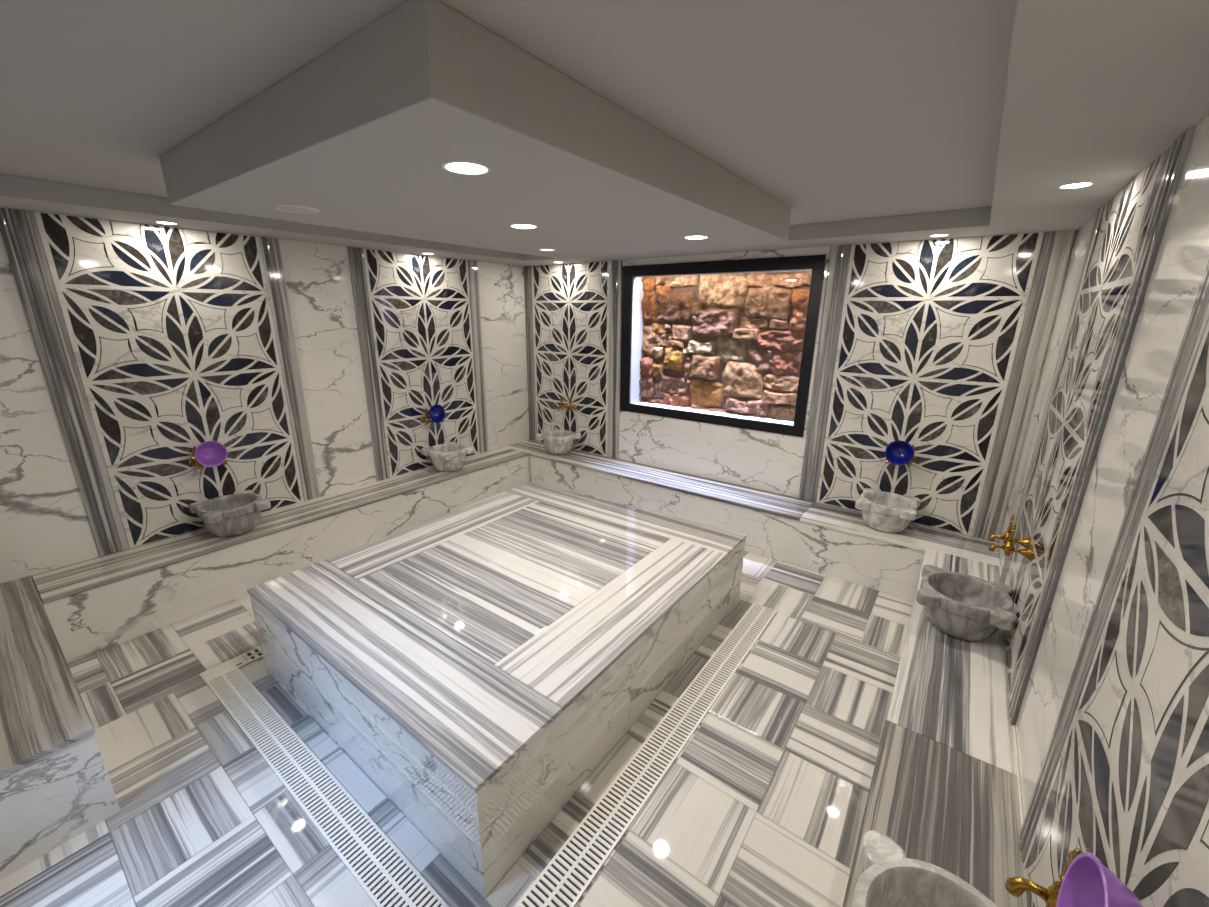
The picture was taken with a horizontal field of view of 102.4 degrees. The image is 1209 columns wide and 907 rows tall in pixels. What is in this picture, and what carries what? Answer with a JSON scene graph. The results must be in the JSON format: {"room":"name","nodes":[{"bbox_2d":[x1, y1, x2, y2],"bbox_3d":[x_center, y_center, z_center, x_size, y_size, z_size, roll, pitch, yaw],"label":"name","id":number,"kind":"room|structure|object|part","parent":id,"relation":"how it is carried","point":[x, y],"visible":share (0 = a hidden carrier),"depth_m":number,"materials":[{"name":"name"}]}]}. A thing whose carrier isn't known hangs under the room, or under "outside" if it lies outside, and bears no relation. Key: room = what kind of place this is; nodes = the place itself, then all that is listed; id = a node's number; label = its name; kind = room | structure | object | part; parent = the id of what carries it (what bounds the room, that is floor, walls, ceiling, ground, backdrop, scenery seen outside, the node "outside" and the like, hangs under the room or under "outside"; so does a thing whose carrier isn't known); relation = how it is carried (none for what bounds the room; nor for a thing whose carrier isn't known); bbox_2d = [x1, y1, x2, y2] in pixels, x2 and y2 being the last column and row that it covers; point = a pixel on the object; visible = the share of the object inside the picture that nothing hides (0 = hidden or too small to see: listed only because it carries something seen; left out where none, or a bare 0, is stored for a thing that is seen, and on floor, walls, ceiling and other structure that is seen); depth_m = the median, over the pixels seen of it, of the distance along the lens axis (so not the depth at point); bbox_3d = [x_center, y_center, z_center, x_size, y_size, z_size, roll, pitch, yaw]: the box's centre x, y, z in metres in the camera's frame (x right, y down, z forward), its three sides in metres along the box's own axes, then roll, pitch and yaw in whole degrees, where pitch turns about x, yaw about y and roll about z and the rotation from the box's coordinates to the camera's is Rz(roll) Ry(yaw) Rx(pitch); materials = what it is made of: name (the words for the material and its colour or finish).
{"room":"spa","nodes":[
{"label":"spa","id":0,"kind":"room"},
{"bbox_2d":[0,209,529,583],"bbox_3d":[-2.323,-0.600,3.970,0.300,2.850,5.020,12,20,35],"label":"wall","id":1,"kind":"structure","parent":0,"point":[45,525],"depth_m":3.68,"materials":[{"name":"white stone"}]},
{"bbox_2d":[0,208,128,556],"bbox_3d":[-3.043,-0.318,2.763,0.014,1.948,0.133,12,20,35],"label":"trim","id":2,"kind":"structure","parent":1,"relation":"attached to","point":[19,232],"depth_m":2.72,"materials":[{"name":"stone"}]},
{"bbox_2d":[33,211,303,547],"bbox_3d":[-2.697,-0.445,3.216,0.009,1.948,1.030,12,20,35],"label":"panel","id":3,"kind":"object","parent":1,"relation":"attached to","point":[171,331],"visible":0.92,"depth_m":3.11,"materials":[{"name":"stone"}]},
{"bbox_2d":[189,446,203,468],"bbox_3d":[-2.700,0.024,3.218,0.146,0.156,0.060,12,20,35],"label":"tap","id":4,"kind":"object","parent":3,"relation":"attached to","point":[192,461],"visible":0.74,"depth_m":3.21,"materials":[{"name":"gold metal"}]},
{"bbox_3d":[-2.696,-0.007,3.206,0.020,0.090,0.042,12,20,35],"label":"handle","id":5,"kind":"part","parent":4,"relation":"part of","materials":[{"name":"gold metal"}]},
{"bbox_2d":[194,441,227,466],"bbox_3d":[-2.629,-0.003,3.236,0.090,0.175,0.176,11,19,33],"label":"metal bowl","id":6,"kind":"object","parent":4,"relation":"hanging from","point":[208,453],"visible":1,"depth_m":3.25,"materials":[{"name":"purple metal"}]},
{"bbox_2d":[259,237,319,500],"bbox_3d":[-2.352,-0.569,3.662,0.014,1.948,0.119,12,20,35],"label":"trim","id":7,"kind":"structure","parent":1,"relation":"attached to","point":[270,247],"depth_m":3.63,"materials":[{"name":"stone"}]},
{"bbox_2d":[347,247,389,480],"bbox_3d":[-1.990,-0.701,4.132,0.014,1.948,0.122,12,20,35],"label":"trim","id":8,"kind":"structure","parent":1,"relation":"attached to","point":[355,255],"depth_m":4.10,"materials":[{"name":"stone"}]},
{"bbox_2d":[363,248,479,477],"bbox_3d":[-1.647,-0.826,4.582,0.009,1.948,1.030,12,20,35],"label":"panel","id":9,"kind":"object","parent":1,"relation":"attached to","point":[420,311],"visible":0.93,"depth_m":4.50,"materials":[{"name":"stone"}]},
{"bbox_2d":[420,408,431,424],"bbox_3d":[-1.669,-0.351,4.559,0.146,0.156,0.060,12,20,35],"label":"tap","id":10,"kind":"object","parent":9,"relation":"attached to","point":[422,419],"visible":0.98,"depth_m":4.55,"materials":[{"name":"gold metal"}]},
{"bbox_2d":[467,260,487,452],"bbox_3d":[-1.302,-0.951,5.027,0.014,1.948,0.119,12,20,35],"label":"trim","id":11,"kind":"structure","parent":1,"relation":"attached to","point":[472,265],"depth_m":5.00,"materials":[{"name":"stone"}]},
{"bbox_2d":[0,551,913,906],"bbox_3d":[-0.427,1.130,2.995,4.693,0.100,4.660,12,20,35],"label":"floor","id":12,"kind":"structure","parent":0,"point":[764,803],"depth_m":1.98,"materials":[{"name":"stone"}]},
{"bbox_2d":[0,576,120,879],"bbox_3d":[-2.693,1.086,2.154,1.754,0.405,0.438,12,20,35],"label":"stone bench","id":13,"kind":"object","parent":12,"relation":"on","point":[56,786],"visible":1,"depth_m":1.78,"materials":[{"name":"stone"}]},
{"bbox_2d":[236,649,261,665],"bbox_3d":[-1.969,1.131,2.744,0.084,0.007,0.206,12,20,35],"label":"floor drain","id":14,"kind":"object","parent":12,"relation":"in","point":[252,655],"depth_m":2.72,"materials":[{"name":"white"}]},
{"bbox_2d":[32,447,528,662],"bbox_3d":[-2.044,0.539,4.081,0.411,0.405,3.550,12,20,35],"label":"stone ledge","id":15,"kind":"object","parent":12,"relation":"on","point":[91,606],"visible":0.94,"depth_m":3.25,"materials":[{"name":"stone"}]},
{"bbox_2d":[189,490,270,536],"bbox_3d":[-2.544,0.429,3.329,0.370,0.212,0.370,12,20,35],"label":"basin","id":16,"kind":"object","parent":15,"relation":"on","point":[239,513],"visible":1,"depth_m":3.26,"materials":[{"name":"grey stone"}]},
{"bbox_2d":[421,442,474,471],"bbox_3d":[-1.504,0.046,4.696,0.370,0.212,0.370,12,20,35],"label":"basin","id":17,"kind":"object","parent":15,"relation":"on","point":[450,456],"visible":1,"depth_m":4.60,"materials":[{"name":"white stone"}]},
{"bbox_3d":[-1.504,0.046,4.696,0.358,0.212,0.358,12,20,35],"label":"bowl","id":18,"kind":"part","parent":17,"relation":"part of","materials":[{"name":"stone"}]},
{"bbox_2d":[199,646,448,906],"bbox_3d":[-1.136,1.331,2.078,2.272,0.007,0.360,12,20,35],"label":"floor drain","id":19,"kind":"object","parent":12,"relation":"on","point":[385,874],"visible":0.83,"depth_m":1.93,"materials":[{"name":"white"}]},
{"bbox_3d":[-2.006,1.145,2.695,0.106,0.007,0.360,12,20,35],"label":"plate","id":20,"kind":"part","parent":19,"relation":"part of","materials":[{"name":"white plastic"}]},
{"bbox_2d":[247,482,746,897],"bbox_3d":[-0.477,0.846,2.928,1.858,0.482,2.222,12,20,35],"label":"stone platform","id":21,"kind":"object","parent":12,"relation":"on","point":[478,662],"visible":1,"depth_m":2.22,"materials":[{"name":"stone"}]},
{"bbox_2d":[515,603,776,906],"bbox_3d":[0.380,1.271,2.339,0.153,0.007,2.306,12,20,35],"label":"floor drain","id":22,"kind":"object","parent":12,"relation":"on","point":[569,873],"visible":1,"depth_m":2.02,"materials":[{"name":"white"}]},
{"bbox_2d":[505,440,999,600],"bbox_3d":[0.763,0.456,4.470,4.451,0.405,0.427,12,20,35],"label":"stone ledge","id":23,"kind":"object","parent":12,"relation":"on","point":[829,540],"visible":0.86,"depth_m":3.87,"materials":[{"name":"stone"}]},
{"bbox_2d":[536,429,580,454],"bbox_3d":[-0.499,-0.115,5.293,0.370,0.212,0.370,12,20,35],"label":"basin","id":24,"kind":"object","parent":23,"relation":"on","point":[556,441],"visible":1,"depth_m":5.19,"materials":[{"name":"white stone"}]},
{"bbox_3d":[-0.499,-0.115,5.293,0.358,0.212,0.358,12,20,35],"label":"bowl","id":25,"kind":"part","parent":24,"relation":"part of","materials":[{"name":"stone"}]},
{"bbox_2d":[855,488,920,532],"bbox_3d":[2.022,0.428,3.493,0.370,0.212,0.370,12,20,35],"label":"basin","id":26,"kind":"object","parent":23,"relation":"on","point":[889,512],"visible":1,"depth_m":3.41,"materials":[{"name":"white stone"}]},
{"bbox_2d":[842,549,1026,906],"bbox_3d":[1.079,1.283,1.603,0.391,0.405,3.990,12,20,35],"label":"stone bench","id":27,"kind":"object","parent":12,"relation":"on","point":[944,788],"visible":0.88,"depth_m":1.66,"materials":[{"name":"stone"}]},
{"bbox_2d":[851,830,996,906],"bbox_3d":[0.711,1.122,1.032,0.370,0.212,0.370,12,20,35],"label":"basin","id":28,"kind":"object","parent":27,"relation":"on","point":[889,878],"visible":1,"depth_m":1.15,"materials":[{"name":"grey stone"}]},
{"bbox_3d":[0.711,1.122,1.032,0.358,0.212,0.358,12,20,35],"label":"bowl","id":29,"kind":"part","parent":28,"relation":"part of","materials":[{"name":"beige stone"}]},
{"bbox_2d":[916,565,1016,640],"bbox_3d":[1.732,0.751,2.359,0.370,0.212,0.370,12,20,35],"label":"basin","id":30,"kind":"object","parent":27,"relation":"on","point":[962,606],"visible":1,"depth_m":2.29,"materials":[{"name":"grey stone"}]},
{"bbox_2d":[0,0,1208,265],"bbox_3d":[-0.403,-1.246,2.312,4.453,0.294,4.420,12,20,35],"label":"ceiling","id":31,"kind":"structure","parent":0,"point":[615,129],"depth_m":1.32,"materials":[{"name":"paint"}]},
{"bbox_2d":[155,221,177,224],"bbox_3d":[-2.562,-1.349,2.845,0.104,0.004,0.104,12,20,35],"label":"recessed light","id":32,"kind":"object","parent":31,"relation":"in","point":[159,222],"visible":1,"depth_m":2.84,"materials":[{"name":"white"}]},
{"bbox_2d":[276,205,318,213],"bbox_3d":[-1.282,-1.020,2.033,0.156,0.004,0.156,12,20,35],"label":"recessed light","id":33,"kind":"object","parent":31,"relation":"in","point":[289,208],"visible":1,"depth_m":2.03,"materials":[{"name":"white"}]},
{"bbox_2d":[441,160,490,174],"bbox_3d":[-0.405,-0.837,1.426,0.140,0.004,0.140,12,20,35],"label":"recessed light","id":34,"kind":"object","parent":31,"relation":"in","point":[463,167],"visible":1,"depth_m":1.42,"materials":[{"name":"white"}]},
{"bbox_3d":[-0.359,-1.194,2.348,1.770,0.174,2.335,12,20,35],"label":"dropped panel","id":35,"kind":"part","parent":31,"relation":"part of","materials":[{"name":"paint"}]},
{"bbox_2d":[509,223,537,228],"bbox_3d":[-0.395,-1.110,2.376,0.140,0.004,0.140,12,20,35],"label":"recessed light","id":36,"kind":"object","parent":31,"relation":"in","point":[517,225],"visible":1,"depth_m":2.38,"materials":[{"name":"white"}]},
{"bbox_2d":[538,248,555,250],"bbox_3d":[-0.383,-1.360,3.247,0.116,0.004,0.116,12,20,35],"label":"recessed light","id":37,"kind":"object","parent":31,"relation":"in","point":[542,249],"visible":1,"depth_m":3.23,"materials":[{"name":"white"}]},
{"bbox_2d":[683,235,708,239],"bbox_3d":[0.501,-1.183,2.661,0.140,0.004,0.140,12,20,35],"label":"recessed light","id":38,"kind":"object","parent":31,"relation":"in","point":[691,237],"visible":1,"depth_m":2.66,"materials":[{"name":"white"}]},
{"bbox_2d":[930,234,948,236],"bbox_3d":[2.069,-1.348,3.005,0.104,0.004,0.104,12,20,35],"label":"recessed light","id":39,"kind":"object","parent":31,"relation":"in","point":[934,235],"visible":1,"depth_m":3.01,"materials":[{"name":"white"}]},
{"bbox_2d":[1058,181,1094,188],"bbox_3d":[1.790,-1.017,1.846,0.104,0.004,0.104,12,20,35],"label":"recessed light","id":40,"kind":"object","parent":31,"relation":"in","point":[1075,185],"visible":1,"depth_m":1.84,"materials":[{"name":"white"}]},
{"bbox_2d":[639,271,811,420],"bbox_3d":[1.063,-0.998,4.460,2.245,1.640,0.258,12,20,35],"label":"stone wall","id":41,"kind":"structure","parent":0,"point":[728,343],"depth_m":4.35,"materials":[{"name":"brown stone"}]},
{"bbox_2d":[538,230,1077,540],"bbox_3d":[0.991,-0.702,4.441,4.453,2.850,0.300,12,20,35],"label":"wall","id":42,"kind":"structure","parent":0,"point":[766,461],"depth_m":4.33,"materials":[{"name":"white stone"}]},
{"bbox_2d":[524,266,536,440],"bbox_3d":[-0.840,-1.093,5.537,0.120,1.948,0.014,12,20,35],"label":"trim","id":43,"kind":"structure","parent":42,"relation":"attached to","point":[528,285],"depth_m":5.51,"materials":[{"name":"stone"}]},
{"bbox_2d":[532,261,609,455],"bbox_3d":[-0.374,-0.994,5.209,1.030,1.948,0.009,12,20,35],"label":"panel","id":44,"kind":"object","parent":42,"relation":"attached to","point":[571,300],"visible":0.91,"depth_m":5.16,"materials":[{"name":"stone"}]},
{"bbox_2d":[557,396,567,409],"bbox_3d":[-0.464,-0.552,5.302,0.060,0.156,0.146,12,20,35],"label":"tap","id":45,"kind":"object","parent":44,"relation":"attached to","point":[561,406],"visible":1,"depth_m":5.29,"materials":[{"name":"gold metal"}]},
{"bbox_2d":[566,397,576,411],"bbox_3d":[-0.364,-0.531,5.231,0.060,0.156,0.146,12,20,35],"label":"tap","id":46,"kind":"object","parent":44,"relation":"attached to","point":[574,407],"visible":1,"depth_m":5.22,"materials":[{"name":"gold metal"}]},
{"bbox_2d":[607,260,622,458],"bbox_3d":[0.098,-0.892,4.871,0.143,1.948,0.014,12,20,35],"label":"trim","id":47,"kind":"structure","parent":42,"relation":"attached to","point":[615,277],"depth_m":4.84,"materials":[{"name":"stone"}]},
{"bbox_2d":[620,255,825,436],"bbox_3d":[0.966,-0.974,4.349,1.794,1.372,0.276,12,20,35],"label":"window","id":48,"kind":"structure","parent":42,"relation":"in","point":[632,323],"depth_m":4.25,"materials":[{"name":"black"}]},
{"bbox_2d":[635,269,811,277],"bbox_3d":[0.941,-1.529,4.132,1.600,0.012,0.024,12,20,35],"label":"strip light","id":49,"kind":"object","parent":48,"relation":"attached to","point":[796,269],"visible":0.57,"depth_m":4.05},
{"bbox_2d":[799,245,851,501],"bbox_3d":[1.683,-0.553,3.748,0.137,1.948,0.014,12,20,35],"label":"trim","id":50,"kind":"structure","parent":42,"relation":"attached to","point":[839,258],"depth_m":3.71,"materials":[{"name":"stone"}]},
{"bbox_2d":[816,232,1043,535],"bbox_3d":[2.155,-0.452,3.415,1.030,1.948,0.009,12,20,35],"label":"panel","id":51,"kind":"object","parent":42,"relation":"attached to","point":[930,329],"visible":0.94,"depth_m":3.35,"materials":[{"name":"stone"}]},
{"bbox_2d":[906,445,915,466],"bbox_3d":[2.166,0.011,3.436,0.060,0.156,0.146,12,20,35],"label":"tap","id":52,"kind":"object","parent":51,"relation":"attached to","point":[914,457],"visible":0.5,"depth_m":3.41,"materials":[{"name":"gold metal"}]},
{"bbox_2d":[885,440,913,464],"bbox_3d":[2.089,-0.012,3.435,0.176,0.175,0.089,12,20,35],"label":"metal bowl","id":53,"kind":"object","parent":52,"relation":"hanging from","point":[899,452],"visible":1,"depth_m":3.45,"materials":[{"name":"blue metal"}]},
{"bbox_2d":[972,230,1076,540],"bbox_3d":[2.627,-0.350,3.078,0.141,1.948,0.014,12,20,35],"label":"trim","id":54,"kind":"structure","parent":42,"relation":"attached to","point":[1057,246],"depth_m":3.04,"materials":[{"name":"stone"}]},
{"bbox_2d":[998,114,1208,821],"bbox_3d":[1.496,0.218,1.261,0.300,2.850,5.020,12,20,35],"label":"wall","id":55,"kind":"structure","parent":0,"point":[1182,258],"depth_m":1.35,"materials":[{"name":"white stone"}]},
{"bbox_2d":[999,566,1022,827],"bbox_3d":[1.236,1.119,1.436,0.006,0.004,3.972,12,20,35],"label":"trim","id":56,"kind":"structure","parent":55,"relation":"attached to","point":[1014,733],"depth_m":1.61,"materials":[{"name":"stone"}]},
{"bbox_2d":[999,206,1102,582],"bbox_3d":[2.264,-0.188,2.498,0.014,1.948,0.119,12,20,35],"label":"trim","id":57,"kind":"structure","parent":55,"relation":"attached to","point":[1098,213],"depth_m":2.42,"materials":[{"name":"stone"}]},
{"bbox_2d":[1003,144,1172,698],"bbox_3d":[1.922,-0.062,2.050,0.009,1.948,1.030,12,20,35],"label":"panel","id":58,"kind":"object","parent":55,"relation":"attached to","point":[1124,221],"visible":0.97,"depth_m":1.91,"materials":[{"name":"stone"}]},
{"bbox_2d":[988,514,1030,547],"bbox_3d":[1.869,0.353,2.236,0.146,0.156,0.060,12,20,35],"label":"tap","id":59,"kind":"object","parent":58,"relation":"attached to","point":[1025,542],"visible":0.94,"depth_m":2.23,"materials":[{"name":"gold metal"}]},
{"bbox_3d":[1.832,0.396,2.276,0.056,0.038,0.025,12,20,35],"label":"spout","id":60,"kind":"part","parent":59,"relation":"part of","materials":[{"name":"gold metal"}]},
{"bbox_3d":[1.865,0.321,2.229,0.020,0.090,0.042,12,20,35],"label":"handle","id":61,"kind":"part","parent":59,"relation":"part of","materials":[{"name":"gold metal"}]},
{"bbox_2d":[988,523,1032,559],"bbox_3d":[1.795,0.380,2.140,0.146,0.156,0.060,12,20,35],"label":"tap","id":62,"kind":"object","parent":58,"relation":"attached to","point":[1008,548],"visible":1,"depth_m":2.14,"materials":[{"name":"gold metal"}]},
{"bbox_3d":[1.758,0.422,2.180,0.056,0.038,0.025,12,20,35],"label":"spout","id":63,"kind":"part","parent":62,"relation":"part of","materials":[{"name":"gold metal"}]},
{"bbox_3d":[1.791,0.347,2.133,0.020,0.090,0.042,12,20,35],"label":"handle","id":64,"kind":"part","parent":62,"relation":"part of","materials":[{"name":"gold metal"}]},
{"bbox_2d":[1009,126,1195,725],"bbox_3d":[1.571,0.064,1.597,0.014,1.948,0.137,12,20,35],"label":"trim","id":65,"kind":"structure","parent":55,"relation":"attached to","point":[1180,147],"depth_m":1.51,"materials":[{"name":"stone"}]},
{"bbox_2d":[1019,260,1208,862],"bbox_3d":[1.209,0.196,1.126,0.014,1.948,0.101,12,20,35],"label":"trim","id":66,"kind":"structure","parent":55,"relation":"attached to","point":[1199,317],"depth_m":1.12,"materials":[{"name":"stone"}]},
{"bbox_2d":[1023,320,1208,906],"bbox_3d":[0.872,0.320,0.685,0.009,1.948,1.030,12,20,35],"label":"panel","id":67,"kind":"object","parent":55,"relation":"attached to","point":[1129,787],"visible":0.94,"depth_m":0.89,"materials":[{"name":"stone"}]},
{"bbox_2d":[1005,848,1080,906],"bbox_3d":[0.784,0.728,0.820,0.146,0.156,0.060,12,20,35],"label":"tap","id":68,"kind":"object","parent":67,"relation":"attached to","point":[1016,886],"visible":0.6,"depth_m":0.84,"materials":[{"name":"gold metal"}]},
{"bbox_3d":[0.748,0.771,0.860,0.056,0.038,0.025,12,20,35],"label":"spout","id":69,"kind":"part","parent":68,"relation":"part of","materials":[{"name":"gold metal"}]},
{"bbox_3d":[0.781,0.696,0.814,0.020,0.090,0.042,12,20,35],"label":"handle","id":70,"kind":"part","parent":68,"relation":"part of","materials":[{"name":"gold metal"}]},
{"bbox_2d":[1056,852,1142,906],"bbox_3d":[0.740,0.699,0.710,0.089,0.175,0.176,12,20,35],"label":"metal bowl","id":71,"kind":"object","parent":68,"relation":"hanging from","point":[1086,882],"visible":1,"depth_m":0.77,"materials":[{"name":"purple metal"}]},
{"bbox_3d":[-1.590,-0.379,4.661,0.146,0.156,0.060,12,20,35],"label":"tap","id":72,"kind":"object","parent":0,"visible":0},
{"bbox_2d":[428,404,444,422],"bbox_3d":[-1.596,-0.378,4.579,0.090,0.175,0.176,11,19,33],"label":"metal bowl","id":73,"kind":"object","parent":72,"relation":"hanging from","point":[436,413],"visible":1,"depth_m":4.61,"materials":[{"name":"blue metal"}]}
]}

